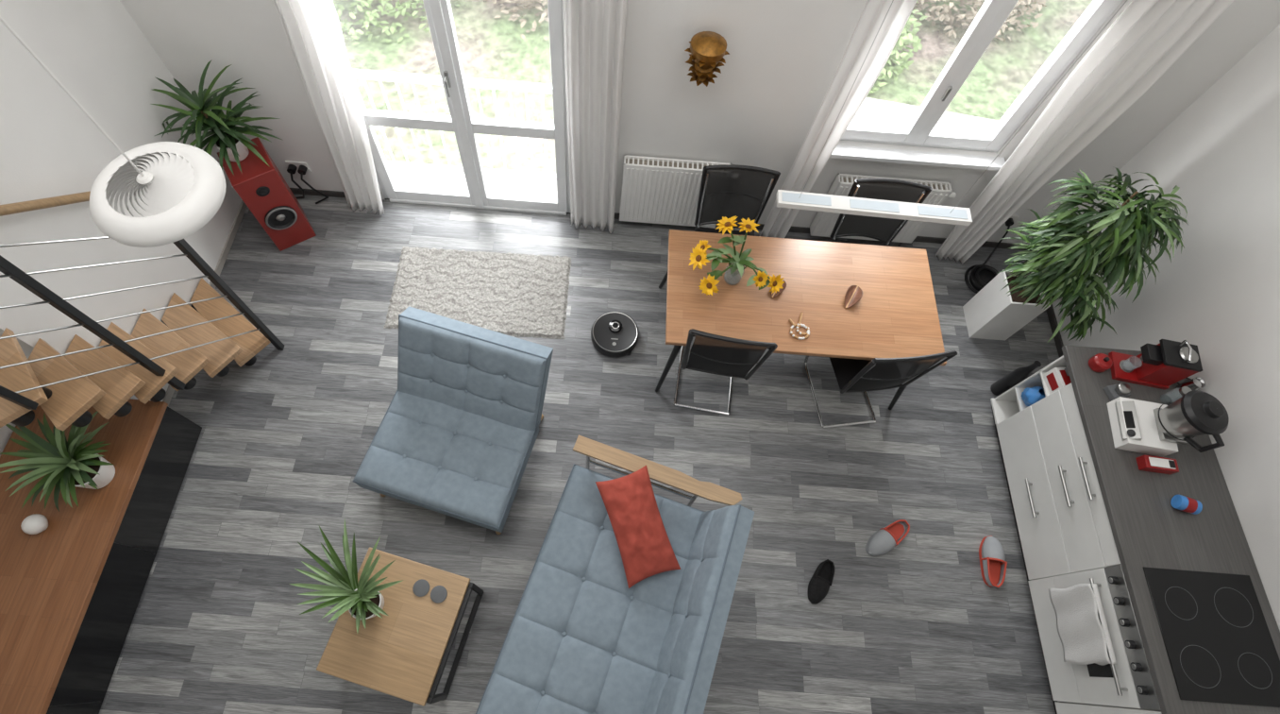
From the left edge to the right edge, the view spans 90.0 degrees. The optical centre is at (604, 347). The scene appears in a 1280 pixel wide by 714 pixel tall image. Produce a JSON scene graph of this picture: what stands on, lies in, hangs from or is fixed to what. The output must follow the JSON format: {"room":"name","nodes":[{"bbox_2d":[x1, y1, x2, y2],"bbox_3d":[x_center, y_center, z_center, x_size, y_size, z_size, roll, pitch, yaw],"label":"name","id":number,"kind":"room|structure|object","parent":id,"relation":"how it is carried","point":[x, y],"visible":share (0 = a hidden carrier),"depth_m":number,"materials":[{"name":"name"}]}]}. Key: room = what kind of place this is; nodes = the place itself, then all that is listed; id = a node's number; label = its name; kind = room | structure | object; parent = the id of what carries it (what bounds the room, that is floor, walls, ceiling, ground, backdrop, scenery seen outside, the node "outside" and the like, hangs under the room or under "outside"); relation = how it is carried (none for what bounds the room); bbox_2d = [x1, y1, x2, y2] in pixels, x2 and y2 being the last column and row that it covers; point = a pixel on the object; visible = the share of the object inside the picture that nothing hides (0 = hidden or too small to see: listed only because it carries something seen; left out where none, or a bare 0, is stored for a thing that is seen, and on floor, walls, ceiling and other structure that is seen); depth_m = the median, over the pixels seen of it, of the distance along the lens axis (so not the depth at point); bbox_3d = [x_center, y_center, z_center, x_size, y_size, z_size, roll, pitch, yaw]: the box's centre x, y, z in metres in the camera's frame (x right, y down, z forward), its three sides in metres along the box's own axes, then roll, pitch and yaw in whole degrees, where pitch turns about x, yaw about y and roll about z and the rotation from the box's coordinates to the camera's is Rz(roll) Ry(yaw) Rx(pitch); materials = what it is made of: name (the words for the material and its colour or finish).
{"room":"open-plan living room","nodes":[
{"label":"open-plan living room","id":0,"kind":"room"},
{"bbox_2d":[0,422,16,455],"bbox_3d":[-3.559,0.631,1.451,0.100,5.000,2.850,4,64,0],"label":"wall","id":1,"kind":"structure","parent":0,"point":[6,431],"depth_m":3.73,"materials":[{"name":"paint"}]},
{"bbox_2d":[0,0,242,401],"bbox_3d":[-3.143,-1.514,2.510,0.600,5.000,1.980,4,64,0],"label":"wall","id":2,"kind":"structure","parent":0,"point":[50,147],"depth_m":3.49,"materials":[{"name":"paint"}]},
{"bbox_2d":[162,201,247,405],"bbox_3d":[-2.920,-0.404,4.727,0.015,0.060,1.965,4,64,0],"label":"baseboard","id":3,"kind":"structure","parent":2,"relation":"attached to","point":[170,391],"depth_m":4.89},
{"bbox_2d":[119,0,385,199],"bbox_3d":[-2.583,-2.405,3.131,1.780,5.300,0.240,4,64,0],"label":"wall","id":4,"kind":"structure","parent":0,"point":[249,36],"depth_m":4.05,"materials":[{"name":"paint"}]},
{"bbox_2d":[285,160,328,203],"bbox_3d":[-2.365,-1.283,4.995,0.329,0.376,0.108,4,64,0],"label":"wall outlet","id":5,"kind":"object","parent":4,"relation":"attached to","point":[302,167],"visible":0.94,"depth_m":4.87,"materials":[{"name":"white plastic"}]},
{"bbox_2d":[99,193,1059,713],"bbox_3d":[-0.114,1.161,4.160,7.050,0.100,4.950,4,64,0],"label":"floor","id":6,"kind":"structure","parent":0,"point":[217,626],"depth_m":4.21,"materials":[{"name":"grey laminate"}]},
{"bbox_2d":[0,398,202,713],"bbox_3d":[-3.154,1.496,3.555,0.800,0.490,2.440,4,64,0],"label":"base cabinet","id":7,"kind":"object","parent":6,"relation":"on","point":[71,591],"visible":0.84,"depth_m":3.53,"materials":[{"name":"brown wood"}]},
{"bbox_2d":[20,513,48,534],"bbox_3d":[-3.103,0.963,3.482,0.110,0.110,0.110,4,64,0],"label":"decorative piece","id":8,"kind":"object","parent":7,"relation":"on","point":[36,523],"visible":1,"depth_m":3.45,"materials":[{"name":"ceramic"}]},
{"bbox_2d":[0,410,115,511],"bbox_3d":[-2.993,0.587,3.506,0.555,0.399,0.554,37,68,15],"label":"potted plant","id":9,"kind":"object","parent":7,"relation":"on","point":[67,465],"visible":0.97,"depth_m":3.47,"materials":[{"name":"green plant"}]},
{"bbox_2d":[0,191,284,431],"bbox_3d":[-2.626,-0.307,3.279,0.701,2.598,1.563,4,64,0],"label":"staircase","id":10,"kind":"structure","parent":6,"relation":"on","point":[210,333],"depth_m":3.46,"materials":[{"name":"brown wood"}]},
{"bbox_2d":[217,136,316,251],"bbox_3d":[-2.452,-1.098,4.692,0.290,0.760,0.360,-29,68,-15],"label":"floor speaker","id":11,"kind":"object","parent":6,"relation":"on","point":[262,188],"visible":1,"depth_m":4.50,"materials":[{"name":"paint"}]},
{"bbox_2d":[151,60,281,175],"bbox_3d":[-2.493,-1.404,4.116,0.674,0.537,0.638,4,64,0],"label":"potted plant","id":12,"kind":"object","parent":11,"relation":"on","point":[229,139],"visible":0.94,"depth_m":4.10,"materials":[{"name":"green plant"}]},
{"bbox_2d":[272,0,384,215],"bbox_3d":[-1.752,-1.606,4.058,0.600,2.352,0.092,4,64,0],"label":"curtain","id":13,"kind":"object","parent":6,"relation":"on","point":[312,30],"visible":1,"depth_m":4.02,"materials":[{"name":"white fabric"}]},
{"bbox_2d":[316,547,483,706],"bbox_3d":[-1.113,1.572,3.616,0.625,0.450,0.640,15,64,5],"label":"coffee table","id":14,"kind":"object","parent":6,"relation":"on","point":[404,653],"visible":0.79,"depth_m":3.39,"materials":[{"name":"brown wood"}]},
{"bbox_2d":[288,518,404,632],"bbox_3d":[-1.341,1.192,3.341,0.587,0.360,0.492,20,65,8],"label":"potted plant","id":15,"kind":"object","parent":14,"relation":"on","point":[363,600],"visible":1,"depth_m":3.32,"materials":[{"name":"plant"}]},
{"bbox_2d":[412,578,429,596],"bbox_3d":[-0.999,1.313,3.491,0.090,0.010,0.090,4,64,0],"label":"coaster","id":16,"kind":"object","parent":14,"relation":"on","point":[421,587],"visible":1,"depth_m":3.49,"materials":[{"name":"grey stone"}]},
{"bbox_2d":[430,585,447,603],"bbox_3d":[-0.901,1.343,3.480,0.090,0.010,0.090,4,64,0],"label":"coaster","id":17,"kind":"object","parent":14,"relation":"on","point":[438,594],"visible":1,"depth_m":3.48,"materials":[{"name":"grey stone"}]},
{"bbox_2d":[353,305,553,534],"bbox_3d":[-0.902,0.474,3.935,0.927,0.879,1.019,16,65,6],"label":"lounge chair","id":18,"kind":"object","parent":6,"relation":"on","point":[456,437],"visible":1,"depth_m":3.82,"materials":[{"name":"blue fabric"}]},
{"bbox_2d":[383,246,571,338],"bbox_3d":[-0.935,-0.430,4.833,1.334,0.026,0.736,4,64,0],"label":"shag rug","id":19,"kind":"object","parent":6,"relation":"on","point":[510,294],"visible":0.89,"depth_m":4.83,"materials":[{"name":"white fabric"}]},
{"bbox_2d":[562,0,627,233],"bbox_3d":[-0.067,-1.475,4.057,0.461,2.352,0.097,7,64,1],"label":"curtain","id":20,"kind":"object","parent":6,"relation":"on","point":[594,30],"visible":1,"depth_m":3.96,"materials":[{"name":"white fabric"}]},
{"bbox_2d":[475,435,754,713],"bbox_3d":[0.064,1.449,3.534,1.059,0.789,1.628,19,65,7],"label":"sofa","id":21,"kind":"object","parent":6,"relation":"on","point":[578,640],"visible":0.93,"depth_m":3.44,"materials":[{"name":"blue fabric"}]},
{"bbox_2d":[595,465,680,588],"bbox_3d":[0.189,0.996,3.580,0.310,0.204,0.582,-16,66,-10],"label":"throw pillow","id":22,"kind":"object","parent":21,"relation":"on","point":[646,549],"visible":1,"depth_m":3.53,"materials":[{"name":"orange fabric"}]},
{"bbox_2d":[590,311,639,356],"bbox_3d":[0.078,-0.102,4.662,0.348,0.114,0.348,4,64,0],"label":"robot vacuum","id":23,"kind":"object","parent":6,"relation":"on","point":[613,333],"visible":1,"depth_m":4.62,"materials":[{"name":"black plastic"}]},
{"bbox_2d":[619,154,731,228],"bbox_3d":[0.538,-1.125,4.829,0.820,0.740,0.096,4,64,0],"label":"radiator","id":24,"kind":"object","parent":6,"relation":"on","point":[665,191],"visible":0.71,"depth_m":4.69,"materials":[{"name":"metal"}]},
{"bbox_2d":[673,328,777,415],"bbox_3d":[0.744,-0.017,4.127,0.504,1.046,0.532,10,64,3],"label":"dining chair","id":25,"kind":"object","parent":6,"relation":"on","point":[707,352],"visible":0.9,"depth_m":3.78,"materials":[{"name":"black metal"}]},
{"bbox_2d":[694,164,780,235],"bbox_3d":[0.859,-0.738,4.482,0.504,1.046,0.532,4,64,0],"label":"dining chair","id":26,"kind":"object","parent":6,"relation":"on","point":[729,191],"visible":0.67,"depth_m":4.35,"materials":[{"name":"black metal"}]},
{"bbox_2d":[655,229,946,409],"bbox_3d":[1.242,-0.178,4.390,1.710,0.752,0.886,4,64,0],"label":"dining table","id":27,"kind":"object","parent":6,"relation":"on","point":[896,315],"visible":0.93,"depth_m":4.03,"materials":[{"name":"brown wood"}]},
{"bbox_2d":[688,215,784,295],"bbox_3d":[0.771,-0.478,3.862,0.457,0.426,0.525,-28,68,-15],"label":"sunflower vase","id":28,"kind":"object","parent":27,"relation":"on","point":[698,257],"visible":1,"depth_m":3.83,"materials":[{"name":"yellow plant"}]},
{"bbox_2d":[770,279,786,297],"bbox_3d":[1.103,-0.384,4.038,0.084,0.048,0.162,32,67,13],"label":"bowl","id":29,"kind":"object","parent":27,"relation":"on","point":[773,294],"visible":0.52,"depth_m":4.03,"materials":[{"name":"brown wood"}]},
{"bbox_2d":[788,312,809,339],"bbox_3d":[1.202,-0.133,3.938,0.130,0.020,0.187,4,64,0],"label":"bead garland","id":30,"kind":"object","parent":27,"relation":"on","point":[799,325],"visible":1,"depth_m":3.92,"materials":[{"name":"white wood"}]},
{"bbox_2d":[844,285,863,308],"bbox_3d":[1.570,-0.332,4.026,0.100,0.057,0.196,30,67,12],"label":"bowl","id":31,"kind":"object","parent":27,"relation":"on","point":[854,293],"visible":1,"depth_m":4.03,"materials":[{"name":"brown wood"}]},
{"bbox_2d":[807,558,834,603],"bbox_3d":[1.354,1.450,3.965,0.116,0.096,0.285,27,66,11],"label":"slipper","id":32,"kind":"object","parent":6,"relation":"on","point":[820,581],"visible":1,"depth_m":3.95,"materials":[{"name":"fabric"}]},
{"bbox_2d":[759,0,917,237],"bbox_3d":[1.407,-1.353,4.031,0.380,2.312,0.086,10,64,3],"label":"curtain","id":33,"kind":"object","parent":6,"relation":"on","point":[779,221],"visible":0.85,"depth_m":3.75,"materials":[{"name":"white fabric"}]},
{"bbox_2d":[804,350,957,428],"bbox_3d":[1.697,0.083,4.114,0.504,1.046,0.532,-6,64,-5],"label":"dining chair","id":34,"kind":"object","parent":6,"relation":"on","point":[852,375],"visible":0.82,"depth_m":3.85,"materials":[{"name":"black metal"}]},
{"bbox_2d":[830,178,932,246],"bbox_3d":[1.826,-0.645,4.473,0.504,1.046,0.532,6,64,1],"label":"dining chair","id":35,"kind":"object","parent":6,"relation":"on","point":[884,229],"visible":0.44,"depth_m":4.39,"materials":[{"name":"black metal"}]},
{"bbox_2d":[865,519,909,555],"bbox_3d":[1.825,1.213,4.090,0.328,0.110,0.133,-31,69,-16],"label":"clog","id":36,"kind":"object","parent":6,"relation":"on","point":[884,540],"visible":1,"depth_m":4.07,"materials":[{"name":"grey fabric"}]},
{"bbox_2d":[964,264,998,293],"bbox_3d":[2.990,-0.537,5.003,0.302,0.077,0.302,4,64,0],"label":"coiled cable","id":37,"kind":"object","parent":6,"relation":"on","point":[981,275],"visible":0.62,"depth_m":5.01,"materials":[{"name":"black plastic"}]},
{"bbox_2d":[978,535,1007,587],"bbox_3d":[2.473,1.348,4.048,0.133,0.110,0.328,13,64,4],"label":"clog","id":38,"kind":"object","parent":6,"relation":"on","point":[991,552],"visible":1,"depth_m":4.04,"materials":[{"name":"grey fabric"}]},
{"bbox_2d":[990,360,1041,395],"bbox_3d":[2.853,0.207,4.422,0.100,0.462,0.100,4,64,0],"label":"bottle","id":39,"kind":"object","parent":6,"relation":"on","point":[1019,374],"visible":0.94,"depth_m":4.41,"materials":[{"name":"glass"}]},
{"bbox_2d":[962,166,1188,342],"bbox_3d":[2.848,-0.441,4.114,0.747,1.582,0.931,4,64,0],"label":"plant","id":40,"kind":"object","parent":6,"relation":"on","point":[1069,259],"visible":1,"depth_m":3.73,"materials":[{"name":"green plant"}]},
{"bbox_2d":[990,344,1279,713],"bbox_3d":[2.922,1.711,3.449,0.707,0.900,3.360,4,64,0],"label":"kitchen cabinet","id":41,"kind":"object","parent":6,"relation":"on","point":[1080,502],"depth_m":3.49,"materials":[{"name":"white laminate"}]},
{"bbox_2d":[1021,386,1045,405],"bbox_3d":[2.801,0.320,4.143,0.161,0.150,0.137,4,64,0],"label":"bag","id":42,"kind":"object","parent":41,"relation":"on","point":[1030,395],"visible":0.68,"depth_m":4.11,"materials":[{"name":"plastic"}]},
{"bbox_2d":[1042,366,1071,394],"bbox_3d":[2.812,0.199,3.910,0.122,0.155,0.140,-3,64,-3],"label":"package","id":43,"kind":"object","parent":41,"relation":"on","point":[1055,378],"visible":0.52,"depth_m":3.90,"materials":[{"name":"white cardboard"}]},
{"bbox_2d":[1027,564,1160,709],"bbox_3d":[2.597,1.568,3.470,0.077,0.757,0.650,4,64,0],"label":"oven","id":44,"kind":"object","parent":41,"relation":"in","point":[1127,682],"visible":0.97,"depth_m":3.33,"materials":[{"name":"metal"}]},
{"bbox_2d":[1048,583,1116,665],"bbox_3d":[2.567,1.490,3.442,0.040,0.338,0.393,4,64,0],"label":"kitchen towel","id":45,"kind":"object","parent":44,"relation":"hanging from","point":[1084,639],"visible":1,"depth_m":3.41,"materials":[{"name":"white fabric"}]},
{"bbox_2d":[1088,353,1112,371],"bbox_3d":[2.872,0.083,3.687,0.100,0.092,0.100,4,64,0],"label":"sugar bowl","id":46,"kind":"object","parent":41,"relation":"on","point":[1100,362],"visible":1,"depth_m":3.67,"materials":[{"name":"ceramic"}]},
{"bbox_2d":[1103,382,1130,400],"bbox_3d":[2.920,0.242,3.616,0.110,0.085,0.080,-9,65,-7],"label":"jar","id":47,"kind":"object","parent":41,"relation":"on","point":[1122,389],"visible":0.98,"depth_m":3.60,"materials":[{"name":"metal"}]},
{"bbox_2d":[1108,338,1202,389],"bbox_3d":[3.104,0.068,3.573,0.300,0.326,0.170,12,64,3],"label":"coffee maker","id":48,"kind":"object","parent":41,"relation":"on","point":[1160,365],"visible":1,"depth_m":3.54,"materials":[{"name":"red plastic"}]},
{"bbox_2d":[1135,454,1178,473],"bbox_3d":[2.981,0.629,3.440,0.170,0.068,0.070,8,64,2],"label":"box","id":49,"kind":"object","parent":41,"relation":"on","point":[1147,463],"visible":1,"depth_m":3.42,"materials":[{"name":"plastic"}]},
{"bbox_2d":[1106,389,1229,456],"bbox_3d":[2.994,0.389,3.376,0.366,0.393,0.298,10,64,3],"label":"food processor","id":50,"kind":"object","parent":41,"relation":"on","point":[1137,426],"visible":1,"depth_m":3.41,"materials":[{"name":"white plastic"},{"name":"black plastic"},{"name":"brushed steel"}]},
{"bbox_2d":[1178,386,1192,395],"bbox_3d":[3.209,0.270,3.582,0.074,0.141,0.074,4,64,0],"label":"glass jar","id":51,"kind":"object","parent":41,"relation":"on","point":[1183,390],"visible":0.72,"depth_m":3.52,"materials":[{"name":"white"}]},
{"bbox_2d":[1170,494,1202,514],"bbox_3d":[3.046,0.820,3.342,0.100,0.077,0.077,18,65,7],"label":"canister","id":52,"kind":"object","parent":41,"relation":"on","point":[1181,502],"visible":1,"depth_m":3.32,"materials":[{"name":"plastic"}]},
{"bbox_2d":[1175,376,1206,395],"bbox_3d":[3.311,0.217,3.623,0.105,0.120,0.080,13,64,4],"label":"milk jug","id":53,"kind":"object","parent":41,"relation":"on","point":[1197,382],"visible":0.72,"depth_m":3.59,"materials":[{"name":"silver metal"}]},
{"bbox_2d":[1143,566,1279,707],"bbox_3d":[2.972,1.394,3.101,0.540,0.006,0.590,4,64,0],"label":"induction hob","id":54,"kind":"object","parent":41,"relation":"in","point":[1220,646],"visible":1,"depth_m":3.09,"materials":[{"name":"black glass"}]},
{"bbox_2d":[614,0,1279,244],"bbox_3d":[1.794,-2.068,3.131,3.940,5.300,0.240,4,64,0],"label":"wall","id":55,"kind":"structure","parent":0,"point":[784,57],"depth_m":3.96,"materials":[{"name":"paint"}]},
{"bbox_2d":[386,176,557,199],"bbox_3d":[-1.017,-1.186,5.378,1.530,0.300,0.240,4,64,0],"label":"trim","id":56,"kind":"structure","parent":55,"relation":"attached to","point":[402,181],"depth_m":5.28,"materials":[{"name":"concrete"}]},
{"bbox_2d":[289,187,1031,250],"bbox_3d":[0.306,-1.048,5.161,6.350,0.060,0.015,4,64,0],"label":"baseboard","id":57,"kind":"structure","parent":55,"relation":"attached to","point":[297,191],"depth_m":5.15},
{"bbox_2d":[684,31,729,86],"bbox_3d":[0.577,-1.635,3.639,0.258,0.306,0.246,4,64,0],"label":"wall bracket","id":58,"kind":"object","parent":55,"relation":"attached to","point":[707,49],"visible":1,"depth_m":3.54,"materials":[{"name":"gold metal"}]},
{"bbox_2d":[809,173,955,246],"bbox_3d":[2.073,-1.003,4.838,0.860,0.720,0.096,4,64,0],"label":"radiator","id":59,"kind":"object","parent":55,"relation":"attached to","point":[823,223],"visible":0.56,"depth_m":4.64,"materials":[{"name":"metal"}]},
{"bbox_2d":[829,144,1005,170],"bbox_3d":[2.055,-1.294,4.320,1.300,0.034,0.110,4,64,0],"label":"trim","id":60,"kind":"structure","parent":55,"relation":"attached to","point":[849,152],"depth_m":4.30,"materials":[{"name":"white plastic"}]},
{"bbox_2d":[840,0,1122,151],"bbox_3d":[2.084,-1.662,3.768,1.220,1.280,0.130,4,64,0],"label":"window","id":61,"kind":"structure","parent":55,"relation":"in","point":[992,14],"depth_m":3.86,"materials":[{"name":"white plastic"}]},
{"bbox_2d":[982,214,1019,264],"bbox_3d":[3.046,-0.805,4.953,0.104,0.395,0.281,16,65,5],"label":"wall outlet","id":62,"kind":"object","parent":55,"relation":"attached to","point":[1010,221],"visible":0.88,"depth_m":4.87,"materials":[{"name":"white plastic"}]},
{"bbox_2d":[935,0,1234,264],"bbox_3d":[2.782,-1.224,4.042,0.540,2.352,0.090,4,64,0],"label":"curtain","id":63,"kind":"object","parent":55,"relation":"attached to","point":[1148,37],"visible":0.99,"depth_m":3.63,"materials":[{"name":"white fabric"}]},
{"bbox_2d":[1037,24,1279,630],"bbox_3d":[3.449,0.278,1.885,0.120,5.000,4.830,4,64,0],"label":"wall","id":64,"kind":"structure","parent":0,"point":[1221,295],"depth_m":3.50,"materials":[{"name":"paint"}]},
{"bbox_2d":[1030,249,1063,357],"bbox_3d":[3.419,-0.209,4.869,0.015,0.060,1.315,4,64,0],"label":"baseboard","id":65,"kind":"structure","parent":64,"relation":"attached to","point":[1052,316],"depth_m":4.83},
{"bbox_3d":[0.064,-1.160,-0.407,7.250,0.150,5.330,4,64,0],"label":"ceiling","id":66,"kind":"structure","parent":0,"visible":0},
{"bbox_2d":[0,16,226,247],"bbox_3d":[-1.659,-1.180,1.236,0.480,2.892,0.480,4,64,0],"label":"pendant lamp","id":67,"kind":"object","parent":66,"relation":"hanging from","point":[176,189],"visible":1,"depth_m":2.38,"materials":[{"name":"white plastic"}]},
{"bbox_2d":[776,0,1127,225],"bbox_3d":[1.489,-1.499,1.845,1.020,3.495,0.090,6,64,1],"label":"pendant lamp","id":68,"kind":"object","parent":66,"relation":"hanging from","point":[789,199],"visible":1,"depth_m":3.38,"materials":[{"name":"white metal"}]},
{"bbox_3d":[-0.891,-2.825,2.008,1.530,2.800,0.240,4,64,0],"label":"wall","id":69,"kind":"structure","parent":0,"visible":0},
{"bbox_2d":[352,0,570,215],"bbox_3d":[-0.983,-1.627,4.204,1.530,2.200,0.174,4,64,0],"label":"door","id":70,"kind":"structure","parent":69,"relation":"in","point":[461,120],"depth_m":4.40,"materials":[{"name":"white plastic"}]},
{"label":"outside","id":71,"kind":"structure","parent":0,"visible":0},
{"bbox_2d":[333,0,1093,173],"bbox_3d":[1.485,-6.267,8.032,20.000,0.140,11.520,4,64,0],"label":"outdoor scenery","id":72,"kind":"structure","parent":71,"point":[490,47],"depth_m":6.20,"materials":[{"name":"green plant"}]},
{"bbox_2d":[332,0,459,46],"bbox_3d":[-2.311,-3.873,6.136,1.824,0.910,1.816,4,64,0],"label":"bush","id":73,"kind":"object","parent":72,"relation":"on","point":[374,16],"visible":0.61,"depth_m":6.12,"materials":[{"name":"green plant"}]},
{"bbox_2d":[386,160,556,188],"bbox_3d":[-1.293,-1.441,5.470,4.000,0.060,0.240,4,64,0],"label":"terrace","id":74,"kind":"object","parent":72,"relation":"on","point":[404,172],"visible":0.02,"depth_m":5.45,"materials":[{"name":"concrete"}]},
{"bbox_2d":[351,68,556,188],"bbox_3d":[-1.027,-1.637,4.947,1.900,1.070,0.050,4,64,0],"label":"balcony railing","id":75,"kind":"object","parent":74,"relation":"on","point":[380,75],"visible":0.56,"depth_m":4.63,"materials":[{"name":"white metal"}]},
{"bbox_2d":[483,0,548,40],"bbox_3d":[-0.392,-3.989,6.263,1.841,0.913,1.809,4,64,0],"label":"bush","id":76,"kind":"object","parent":72,"relation":"on","point":[524,4],"visible":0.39,"depth_m":6.30,"materials":[{"name":"plant"}]},
{"bbox_2d":[867,0,928,95],"bbox_3d":[2.362,-3.221,6.071,1.550,0.771,1.526,4,64,0],"label":"bush","id":77,"kind":"object","parent":72,"relation":"on","point":[906,36],"visible":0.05,"depth_m":6.05,"materials":[{"name":"green plant"}]},
{"bbox_2d":[852,97,998,130],"bbox_3d":[3.937,-1.694,5.800,5.600,0.040,0.800,12,64,3],"label":"garden path","id":78,"kind":"structure","parent":72,"relation":"on","point":[873,109],"depth_m":5.96,"materials":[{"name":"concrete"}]},
{"bbox_2d":[912,0,1046,41],"bbox_3d":[3.811,-3.913,6.437,1.646,0.816,1.613,4,64,0],"label":"bush","id":79,"kind":"object","parent":72,"relation":"on","point":[949,17],"visible":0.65,"depth_m":6.43,"materials":[{"name":"plant"}]}
]}

